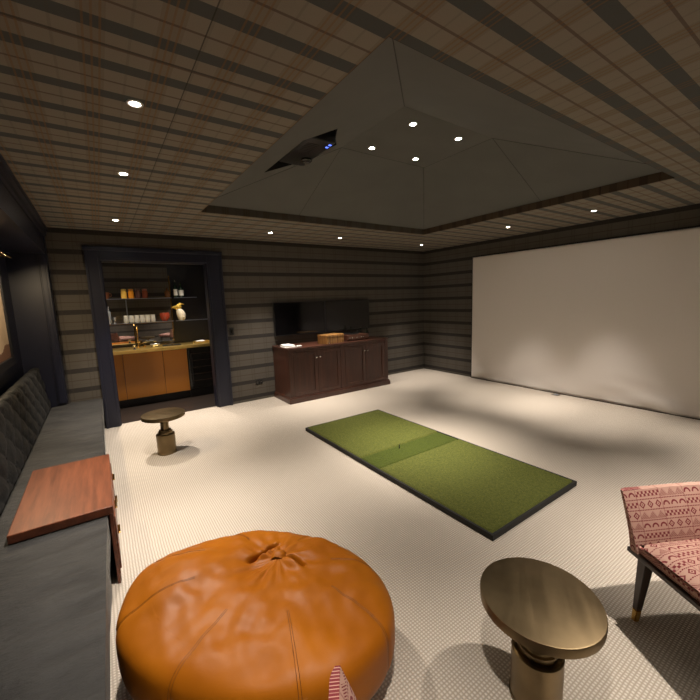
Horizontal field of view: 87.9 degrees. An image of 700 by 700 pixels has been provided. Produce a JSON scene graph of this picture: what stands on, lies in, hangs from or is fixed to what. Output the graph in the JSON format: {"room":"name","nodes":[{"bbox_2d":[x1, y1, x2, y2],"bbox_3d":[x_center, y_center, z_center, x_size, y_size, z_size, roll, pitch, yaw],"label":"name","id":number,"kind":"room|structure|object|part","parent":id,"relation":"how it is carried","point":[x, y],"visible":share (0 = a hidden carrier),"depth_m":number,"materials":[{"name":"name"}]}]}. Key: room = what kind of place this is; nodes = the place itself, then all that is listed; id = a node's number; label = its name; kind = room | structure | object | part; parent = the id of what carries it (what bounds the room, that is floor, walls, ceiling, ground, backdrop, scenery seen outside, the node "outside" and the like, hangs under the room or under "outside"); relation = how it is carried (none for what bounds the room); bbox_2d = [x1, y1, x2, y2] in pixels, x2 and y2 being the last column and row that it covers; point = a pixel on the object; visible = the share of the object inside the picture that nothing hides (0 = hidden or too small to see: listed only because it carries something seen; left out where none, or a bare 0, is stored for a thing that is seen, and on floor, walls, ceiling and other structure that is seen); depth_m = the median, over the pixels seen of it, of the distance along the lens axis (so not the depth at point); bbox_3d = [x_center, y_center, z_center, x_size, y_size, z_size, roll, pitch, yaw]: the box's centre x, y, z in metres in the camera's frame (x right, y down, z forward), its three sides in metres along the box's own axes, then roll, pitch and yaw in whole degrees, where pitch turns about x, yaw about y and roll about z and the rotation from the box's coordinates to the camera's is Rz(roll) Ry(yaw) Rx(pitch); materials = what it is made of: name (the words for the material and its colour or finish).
{"room":"golf simulator room","nodes":[
{"label":"golf simulator room","id":0,"kind":"room"},
{"bbox_2d":[0,250,23,395],"bbox_3d":[-2.129,0.160,1.643,0.100,2.600,6.235,-7,10,-34],"label":"wall","id":1,"kind":"structure","parent":0,"point":[13,374],"depth_m":3.98,"materials":[{"name":"black paint"}]},
{"bbox_2d":[0,251,10,257],"bbox_3d":[-3.131,-0.859,3.169,0.173,0.066,0.600,-7,10,-34],"label":"picture light","id":2,"kind":"object","parent":1,"relation":"attached to","point":[2,254],"visible":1,"depth_m":3.32,"materials":[{"name":"gold metal"}]},
{"bbox_2d":[0,267,15,373],"bbox_3d":[-3.170,-0.284,3.208,0.032,1.000,1.320,-7,10,-34],"label":"framed picture","id":3,"kind":"object","parent":1,"relation":"attached to","point":[7,355],"visible":1,"depth_m":3.63,"materials":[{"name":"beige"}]},
{"bbox_2d":[0,182,44,253],"bbox_3d":[-1.981,-0.987,1.614,0.355,0.330,6.235,-7,10,-34],"label":"wall niche header","id":4,"kind":"structure","parent":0,"point":[18,234],"depth_m":3.18,"materials":[{"name":"black paint"}]},
{"bbox_2d":[0,153,46,237],"bbox_3d":[-1.858,-1.113,1.768,0.045,0.128,6.370,-7,10,-34],"label":"trim","id":5,"kind":"structure","parent":4,"relation":"attached to","point":[8,179],"depth_m":2.90,"materials":[{"name":"black paint"}]},
{"bbox_2d":[4,252,67,417],"bbox_3d":[-3.792,-0.158,4.347,0.455,2.600,0.135,-7,10,-34],"label":"wall","id":6,"kind":"structure","parent":0,"point":[22,268],"depth_m":4.27,"materials":[{"name":"black paint"}]},
{"bbox_2d":[37,236,67,403],"bbox_3d":[-3.630,-0.341,4.424,0.085,2.010,0.156,-7,10,-34],"label":"trim","id":7,"kind":"structure","parent":6,"relation":"attached to","point":[43,264],"depth_m":4.38,"materials":[{"name":"black paint"}]},
{"bbox_2d":[102,263,208,347],"bbox_3d":[-3.416,-0.482,6.591,2.450,2.600,0.090,-7,10,-34],"label":"wall","id":8,"kind":"structure","parent":0,"point":[153,278],"depth_m":6.50,"materials":[{"name":"wood"}]},
{"bbox_2d":[106,298,163,299],"bbox_3d":[-3.728,-0.855,6.120,1.270,0.022,0.252,-7,10,-34],"label":"glass shelf","id":9,"kind":"object","parent":8,"relation":"attached to","point":[127,298],"visible":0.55,"depth_m":6.10,"materials":[{"name":"white"}]},
{"bbox_2d":[121,289,126,298],"bbox_3d":[-3.745,-0.931,6.011,0.086,0.160,0.086,-7,10,-34],"label":"storage jar","id":10,"kind":"object","parent":9,"relation":"on","point":[123,291],"visible":1,"depth_m":5.98,"materials":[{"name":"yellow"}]},
{"bbox_2d":[128,289,133,297],"bbox_3d":[-3.661,-0.942,6.069,0.086,0.160,0.086,-7,10,-34],"label":"storage jar","id":11,"kind":"object","parent":9,"relation":"on","point":[130,291],"visible":0.95,"depth_m":6.04,"materials":[{"name":"orange"}]},
{"bbox_2d":[135,289,140,297],"bbox_3d":[-3.577,-0.953,6.125,0.086,0.160,0.086,-7,10,-34],"label":"storage jar","id":12,"kind":"object","parent":9,"relation":"on","point":[137,291],"visible":0.94,"depth_m":6.09,"materials":[{"name":"brown"}]},
{"bbox_2d":[142,289,147,297],"bbox_3d":[-3.493,-0.963,6.183,0.086,0.160,0.086,-7,10,-34],"label":"storage jar","id":13,"kind":"object","parent":9,"relation":"on","point":[144,291],"visible":0.96,"depth_m":6.15,"materials":[{"name":"brown"}]},
{"bbox_2d":[164,288,169,297],"bbox_3d":[-3.215,-1.006,6.383,0.088,0.170,0.088,-7,10,-34],"label":"bottle","id":14,"kind":"object","parent":9,"relation":"on","point":[167,293],"visible":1,"depth_m":6.36,"materials":[{"name":"brown glass"}]},
{"bbox_2d":[109,320,172,324],"bbox_3d":[-3.714,-0.454,6.176,1.270,0.022,0.252,-7,10,-34],"label":"glass shelf","id":15,"kind":"object","parent":8,"relation":"attached to","point":[168,320],"visible":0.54,"depth_m":6.16,"materials":[{"name":"white glass"}]},
{"bbox_2d":[107,306,111,323],"bbox_3d":[-3.933,-0.569,5.922,0.064,0.290,0.064,-7,10,-34],"label":"shaker bottle","id":16,"kind":"object","parent":15,"relation":"on","point":[109,312],"visible":0.79,"depth_m":5.91,"materials":[{"name":"silver metal"}]},
{"bbox_2d":[123,316,128,322],"bbox_3d":[-3.736,-0.511,6.067,0.077,0.122,0.077,-7,10,-34],"label":"tumbler","id":17,"kind":"object","parent":15,"relation":"on","point":[126,318],"visible":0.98,"depth_m":6.04,"materials":[{"name":"white ceramic"}]},
{"bbox_2d":[129,315,134,322],"bbox_3d":[-3.671,-0.519,6.111,0.077,0.122,0.077,-7,10,-34],"label":"tumbler","id":18,"kind":"object","parent":15,"relation":"on","point":[131,318],"visible":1,"depth_m":6.09,"materials":[{"name":"white ceramic"}]},
{"bbox_2d":[134,315,139,322],"bbox_3d":[-3.606,-0.527,6.155,0.077,0.122,0.077,-7,10,-34],"label":"tumbler","id":19,"kind":"object","parent":15,"relation":"on","point":[137,318],"visible":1,"depth_m":6.12,"materials":[{"name":"white ceramic"}]},
{"bbox_2d":[140,315,144,321],"bbox_3d":[-3.541,-0.536,6.199,0.077,0.122,0.077,-7,10,-34],"label":"tumbler","id":20,"kind":"object","parent":15,"relation":"on","point":[142,317],"visible":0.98,"depth_m":6.17,"materials":[{"name":"white ceramic"}]},
{"bbox_2d":[145,315,149,321],"bbox_3d":[-3.476,-0.544,6.243,0.077,0.122,0.077,-7,10,-34],"label":"tumbler","id":21,"kind":"object","parent":15,"relation":"on","point":[147,317],"visible":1,"depth_m":6.22,"materials":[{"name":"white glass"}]},
{"bbox_2d":[150,314,155,321],"bbox_3d":[-3.411,-0.552,6.287,0.077,0.122,0.077,-7,10,-34],"label":"tumbler","id":22,"kind":"object","parent":15,"relation":"on","point":[153,319],"visible":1,"depth_m":6.26,"materials":[{"name":"white ceramic"}]},
{"bbox_2d":[160,312,169,320],"bbox_3d":[-3.262,-0.585,6.399,0.156,0.145,0.156,-7,10,-34],"label":"bowl","id":23,"kind":"object","parent":15,"relation":"on","point":[164,316],"visible":0.99,"depth_m":6.34,"materials":[{"name":"red ceramic"}]},
{"bbox_2d":[110,321,173,344],"bbox_3d":[-3.772,-0.284,6.301,1.293,0.352,0.015,-7,10,-34],"label":"mirror","id":24,"kind":"object","parent":8,"relation":"attached to","point":[121,334],"visible":0.69,"depth_m":6.38,"materials":[{"name":"white mirror"}]},
{"bbox_2d":[168,276,173,330],"bbox_3d":[-3.249,-0.842,6.590,0.016,1.000,0.022,-7,10,-34],"label":"upright","id":25,"kind":"object","parent":8,"relation":"attached to","point":[168,276],"visible":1,"depth_m":6.58,"materials":[{"name":"gold metal"}]},
{"bbox_2d":[174,318,207,320],"bbox_3d":[-2.896,-0.559,6.732,0.640,0.022,0.252,-7,10,-34],"label":"glass shelf","id":26,"kind":"object","parent":8,"relation":"attached to","point":[203,318],"visible":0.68,"depth_m":6.65,"materials":[{"name":"white"}]},
{"bbox_2d":[172,303,185,319],"bbox_3d":[-3.071,-0.692,6.534,0.211,0.307,0.160,-3,8,-10],"label":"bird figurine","id":27,"kind":"object","parent":26,"relation":"on","point":[181,315],"visible":1,"depth_m":6.48,"materials":[{"name":"beige ceramic"}]},
{"bbox_3d":[-3.016,-0.946,6.604,0.380,0.022,0.252,-7,10,-34],"label":"glass shelf","id":28,"kind":"object","parent":8,"relation":"attached to","visible":0},
{"bbox_2d":[173,280,177,296],"bbox_3d":[-3.100,-1.084,6.442,0.066,0.300,0.066,-7,10,-34],"label":"bottle","id":29,"kind":"object","parent":28,"relation":"on","point":[175,291],"visible":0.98,"depth_m":6.42,"materials":[{"name":"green glass"}]},
{"bbox_2d":[178,282,183,296],"bbox_3d":[-3.025,-1.076,6.494,0.082,0.265,0.082,-7,10,-34],"label":"bottle","id":30,"kind":"object","parent":28,"relation":"on","point":[180,288],"visible":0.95,"depth_m":6.47,"materials":[{"name":"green glass"}]},
{"bbox_2d":[45,227,423,427],"bbox_3d":[-1.158,-0.520,6.308,6.945,2.600,0.150,-7,10,-34],"label":"wall","id":31,"kind":"structure","parent":0,"point":[257,275],"depth_m":6.01,"materials":[{"name":"wood"}]},
{"bbox_2d":[82,245,232,428],"bbox_3d":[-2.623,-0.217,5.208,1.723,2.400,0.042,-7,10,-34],"label":"trim","id":32,"kind":"structure","parent":31,"relation":"attached to","point":[93,255],"depth_m":4.93,"materials":[{"name":"black paint"}]},
{"bbox_2d":[229,327,233,334],"bbox_3d":[-1.871,-0.296,5.739,0.072,0.120,0.013,-7,10,-34],"label":"light switch","id":33,"kind":"object","parent":31,"relation":"attached to","point":[231,330],"visible":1,"depth_m":5.73,"materials":[{"name":"black plastic"}]},
{"bbox_2d":[272,301,325,336],"bbox_3d":[-0.877,-0.558,6.365,0.980,0.570,0.068,-7,10,-34],"label":"television","id":34,"kind":"object","parent":31,"relation":"attached to","point":[290,318],"visible":1,"depth_m":6.32,"materials":[{"name":"black plastic"}]},
{"bbox_2d":[324,299,369,331],"bbox_3d":[-0.053,-0.664,6.926,1.005,0.570,0.068,-7,10,-34],"label":"television","id":35,"kind":"object","parent":31,"relation":"attached to","point":[340,315],"visible":1,"depth_m":6.88,"materials":[{"name":"black plastic"}]},
{"bbox_2d":[0,0,699,250],"bbox_3d":[0.649,-1.789,3.448,6.900,0.576,6.640,-7,10,-34],"label":"ceiling","id":36,"kind":"structure","parent":0,"point":[562,111],"depth_m":2.06,"materials":[{"name":"fabric"}]},
{"bbox_2d":[117,172,128,175],"bbox_3d":[-1.692,-1.314,2.710,0.076,0.004,0.076,-7,10,-34],"label":"recessed light","id":37,"kind":"object","parent":36,"relation":"in","point":[119,173],"visible":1,"depth_m":2.71,"materials":[{"name":"white"}]},
{"bbox_2d":[126,99,143,107],"bbox_3d":[-1.056,-1.207,1.782,0.076,0.004,0.076,-7,10,-34],"label":"recessed light","id":38,"kind":"object","parent":36,"relation":"in","point":[133,103],"visible":1,"depth_m":1.78,"materials":[{"name":"white plastic"}]},
{"bbox_2d":[279,130,334,165],"bbox_3d":[-0.386,-1.763,3.143,0.250,0.157,0.590,-7,10,-34],"label":"projector","id":39,"kind":"object","parent":36,"relation":"attached to","point":[307,150],"visible":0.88,"depth_m":3.07,"materials":[{"name":"black plastic"}]},
{"bbox_2d":[297,142,318,153],"bbox_3d":[-0.354,-1.692,3.046,0.110,0.004,0.192,-7,10,-34],"label":"vent grille","id":40,"kind":"object","parent":39,"relation":"attached to","point":[307,147],"depth_m":3.04,"materials":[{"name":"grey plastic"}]},
{"bbox_2d":[409,122,417,125],"bbox_3d":[0.535,-1.917,3.083,0.076,0.004,0.076,-7,10,-34],"label":"recessed light","id":41,"kind":"object","parent":36,"relation":"in","point":[411,123],"visible":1,"depth_m":3.08,"materials":[{"name":"white"}]},
{"bbox_2d":[105,368,699,699],"bbox_3d":[0.305,1.026,4.487,6.900,0.060,8.200,-7,10,-34],"label":"floor","id":42,"kind":"structure","parent":0,"point":[234,469],"depth_m":2.81,"materials":[{"name":"beige carpet"}]},
{"bbox_2d":[0,368,111,699],"bbox_3d":[-1.790,0.928,2.071,0.670,0.940,6.245,-7,10,-34],"label":"bench","id":43,"kind":"object","parent":42,"relation":"on","point":[56,586],"visible":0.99,"depth_m":1.64,"materials":[{"name":"grey fabric"}]},
{"bbox_3d":[-1.975,0.747,1.848,0.156,0.508,6.125,-7,10,-34],"label":"backrest","id":44,"kind":"part","parent":43,"relation":"part of","materials":[{"name":"black fabric"}]},
{"bbox_2d":[6,454,121,583],"bbox_3d":[-1.788,1.115,2.366,0.472,0.489,0.910,-7,10,-34],"label":"table","id":45,"kind":"object","parent":42,"relation":"on","point":[58,497],"visible":1,"depth_m":2.17,"materials":[{"name":"brown wood"}]},
{"bbox_3d":[-1.740,0.981,2.658,0.010,0.160,0.442,-7,10,-34],"label":"drawer","id":46,"kind":"part","parent":45,"relation":"part of","materials":[{"name":"brown wood"}]},
{"bbox_3d":[-1.620,1.118,2.482,0.019,0.439,0.900,-7,10,-34],"label":"panel","id":47,"kind":"part","parent":45,"relation":"part of","materials":[{"name":"brown wood"}]},
{"bbox_3d":[-1.487,1.023,2.293,0.010,0.160,0.437,-7,10,-34],"label":"drawer","id":48,"kind":"part","parent":45,"relation":"part of","materials":[{"name":"brown wood"}]},
{"bbox_3d":[-1.481,1.191,2.317,0.010,0.160,0.437,-7,10,-34],"label":"drawer","id":49,"kind":"part","parent":45,"relation":"part of","materials":[{"name":"brown wood"}]},
{"bbox_2d":[113,348,190,407],"bbox_3d":[-3.543,0.444,6.189,1.385,0.885,0.587,-7,10,-34],"label":"bar cabinet","id":50,"kind":"object","parent":42,"relation":"on","point":[142,378],"visible":0.7,"depth_m":6.03,"materials":[{"name":"brown wood"}]},
{"bbox_3d":[-3.784,0.456,5.691,0.430,0.745,0.020,-7,10,-34],"label":"door","id":51,"kind":"part","parent":50,"relation":"part of","materials":[{"name":"orange wood"}]},
{"bbox_3d":[-3.370,0.402,5.973,0.566,0.745,0.020,-7,10,-34],"label":"door","id":52,"kind":"part","parent":50,"relation":"part of","materials":[{"name":"orange wood"}]},
{"bbox_2d":[112,341,209,354],"bbox_3d":[-3.307,-0.043,6.273,1.976,0.050,0.633,-7,10,-34],"label":"countertop","id":53,"kind":"structure","parent":50,"relation":"on","point":[125,350],"depth_m":6.09,"materials":[{"name":"gold metal"}]},
{"bbox_2d":[136,326,145,347],"bbox_3d":[-3.543,-0.229,6.137,0.140,0.372,0.156,-7,10,-34],"label":"tap","id":54,"kind":"object","parent":53,"relation":"on","point":[138,344],"visible":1,"depth_m":6.16,"materials":[{"name":"gold metal"}]},
{"bbox_3d":[-3.572,-0.249,6.104,0.024,0.322,0.138,-7,10,-34],"label":"spout","id":55,"kind":"part","parent":54,"relation":"part of","materials":[{"name":"gold metal"}]},
{"bbox_2d":[162,343,180,345],"bbox_3d":[-3.097,-0.093,6.311,0.280,0.024,0.143,-7,10,-34],"label":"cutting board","id":56,"kind":"object","parent":53,"relation":"on","point":[177,343],"visible":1,"depth_m":6.27,"materials":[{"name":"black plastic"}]},
{"bbox_2d":[193,340,209,342],"bbox_3d":[-2.718,-0.156,6.654,0.260,0.030,0.200,-7,10,-34],"label":"brass tray","id":57,"kind":"object","parent":53,"relation":"on","point":[205,340],"visible":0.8,"depth_m":6.58,"materials":[{"name":"brown"}]},
{"bbox_3d":[-2.978,0.352,6.239,0.374,0.745,0.020,-7,10,-34],"label":"door","id":58,"kind":"part","parent":50,"relation":"part of","materials":[{"name":"orange wood"}]},
{"bbox_2d":[141,407,184,455],"bbox_3d":[-2.038,0.915,4.010,0.435,0.450,0.435,4,10,36],"label":"pedestal table","id":59,"kind":"object","parent":42,"relation":"on","point":[165,437],"visible":1,"depth_m":3.95,"materials":[{"name":"brown metal"}]},
{"bbox_2d":[186,346,213,396],"bbox_3d":[-2.723,0.341,6.728,0.580,0.885,0.608,-7,10,-34],"label":"wine fridge","id":60,"kind":"object","parent":42,"relation":"on","point":[199,358],"visible":0.54,"depth_m":6.46,"materials":[{"name":"black glass"}]},
{"bbox_3d":[-2.750,0.322,6.345,0.015,0.530,0.016,-7,10,-34],"label":"door handle","id":61,"kind":"part","parent":60,"relation":"part of","materials":[{"name":"black metal"}]},
{"bbox_2d":[116,530,394,699],"bbox_3d":[-0.415,1.191,1.617,1.039,0.451,1.056,-7,10,-34],"label":"pouf","id":62,"kind":"object","parent":42,"relation":"on","point":[257,614],"visible":0.98,"depth_m":1.41,"materials":[{"name":"orange leather"}]},
{"bbox_3d":[-0.343,0.996,1.754,0.085,0.061,0.052,-1,8,9],"label":"carry handle","id":63,"kind":"part","parent":62,"relation":"part of","materials":[{"name":"orange leather"}]},
{"bbox_2d":[272,336,389,404],"bbox_3d":[-0.281,0.288,6.508,2.076,0.885,0.641,-7,10,-34],"label":"base cabinet","id":64,"kind":"object","parent":42,"relation":"on","point":[313,370],"visible":0.98,"depth_m":6.14,"materials":[{"name":"brown wood"}]},
{"bbox_2d":[280,344,295,348],"bbox_3d":[-0.998,-0.065,5.835,0.170,0.048,0.280,-6,9,-29],"label":"folded towel","id":65,"kind":"object","parent":64,"relation":"on","point":[286,346],"visible":1,"depth_m":5.75,"materials":[{"name":"white fabric"}]},
{"bbox_3d":[-0.710,0.374,5.881,0.440,0.717,0.023,-7,10,-34],"label":"door","id":66,"kind":"part","parent":64,"relation":"part of","materials":[{"name":"brown wood"}]},
{"bbox_3d":[-0.345,0.327,6.129,0.440,0.717,0.023,-7,10,-34],"label":"door","id":67,"kind":"part","parent":64,"relation":"part of","materials":[{"name":"brown wood"}]},
{"bbox_2d":[317,333,343,344],"bbox_3d":[-0.327,-0.196,6.243,0.386,0.150,0.266,-10,11,-44],"label":"box","id":68,"kind":"object","parent":64,"relation":"on","point":[331,338],"visible":1,"depth_m":6.15,"materials":[{"name":"brown wood"}]},
{"bbox_3d":[-0.333,-0.255,6.239,0.386,0.033,0.256,-10,11,-44],"label":"lid","id":69,"kind":"part","parent":68,"relation":"part of","materials":[{"name":"brown wood"}]},
{"bbox_3d":[0.096,0.270,6.429,0.440,0.717,0.023,-7,10,-34],"label":"door","id":70,"kind":"part","parent":64,"relation":"part of","materials":[{"name":"brown wood"}]},
{"bbox_2d":[343,330,368,340],"bbox_3d":[0.060,-0.268,6.643,0.470,0.156,0.343,-7,10,-34],"label":"record player","id":71,"kind":"object","parent":64,"relation":"on","point":[356,335],"visible":0.91,"depth_m":6.51},
{"bbox_3d":[0.461,0.223,6.677,0.440,0.717,0.023,-7,10,-34],"label":"door","id":72,"kind":"part","parent":64,"relation":"part of","materials":[{"name":"brown wood"}]},
{"bbox_2d":[329,665,356,699],"bbox_3d":[0.314,1.192,0.719,0.690,0.646,0.656,-3,8,-4],"label":"armchair","id":73,"kind":"object","parent":42,"relation":"on","point":[340,688],"visible":1,"depth_m":0.94,"materials":[{"name":"pink fabric"}]},
{"bbox_2d":[305,409,576,540],"bbox_3d":[0.671,1.037,3.797,1.169,0.082,2.644,-7,10,-34],"label":"mat","id":74,"kind":"object","parent":42,"relation":"on","point":[490,492],"visible":1,"depth_m":3.28,"materials":[{"name":"green rubber"}]},
{"bbox_3d":[0.250,0.966,4.404,1.129,0.018,1.118,-7,10,-34],"label":"turf panel","id":75,"kind":"part","parent":74,"relation":"part of","materials":[{"name":"green carpet"}]},
{"bbox_3d":[1.074,1.102,3.216,1.129,0.018,1.186,-7,10,-34],"label":"turf panel","id":76,"kind":"part","parent":74,"relation":"part of","materials":[{"name":"green carpet"}]},
{"bbox_2d":[480,557,607,699],"bbox_3d":[0.742,1.176,1.438,0.435,0.450,0.435,1,8,21],"label":"pedestal table","id":77,"kind":"object","parent":42,"relation":"on","point":[549,616],"visible":1,"depth_m":1.37,"materials":[{"name":"brown metal"}]},
{"bbox_2d":[620,481,699,621],"bbox_3d":[1.682,1.032,1.535,0.656,0.646,0.690,-3,8,-4],"label":"armchair","id":78,"kind":"object","parent":42,"relation":"on","point":[663,520],"visible":1,"depth_m":1.74,"materials":[{"name":"pink fabric"}]},
{"bbox_3d":[1.413,1.126,1.746,0.050,0.290,0.054,-3,8,-4],"label":"leg","id":79,"kind":"part","parent":78,"relation":"part of","materials":[{"name":"brown wood"}]},
{"bbox_3d":[1.653,0.810,1.783,0.644,0.274,0.135,-3,8,-4],"label":"backrest","id":80,"kind":"part","parent":78,"relation":"part of","materials":[{"name":"pink fabric"}]},
{"bbox_3d":[1.683,0.993,1.499,0.650,0.023,0.600,-3,8,-4],"label":"wood rail","id":81,"kind":"part","parent":78,"relation":"part of","materials":[{"name":"brown wood"}]},
{"bbox_3d":[1.682,0.964,1.494,0.626,0.033,0.578,-3,8,-4],"label":"seat","id":82,"kind":"part","parent":78,"relation":"part of","materials":[{"name":"pink fabric"}]},
{"bbox_2d":[640,539,699,591],"bbox_3d":[1.684,0.917,1.443,0.656,0.070,0.540,-3,8,-4],"label":"seat cushion","id":83,"kind":"object","parent":78,"relation":"on","point":[680,559],"depth_m":1.57,"materials":[{"name":"pink fabric"}]},
{"bbox_2d":[423,203,699,376],"bbox_3d":[3.535,-0.569,5.501,0.100,2.600,6.490,-7,10,-34],"label":"wall","id":84,"kind":"structure","parent":0,"point":[448,270],"depth_m":7.20,"materials":[{"name":"fabric"}]},
{"bbox_2d":[471,226,699,419],"bbox_3d":[3.728,-0.386,5.104,0.060,2.334,4.787,-7,10,-34],"label":"projection screen","id":85,"kind":"object","parent":84,"relation":"attached to","point":[616,320],"visible":1,"depth_m":5.25,"materials":[{"name":"white fabric"}]}
]}

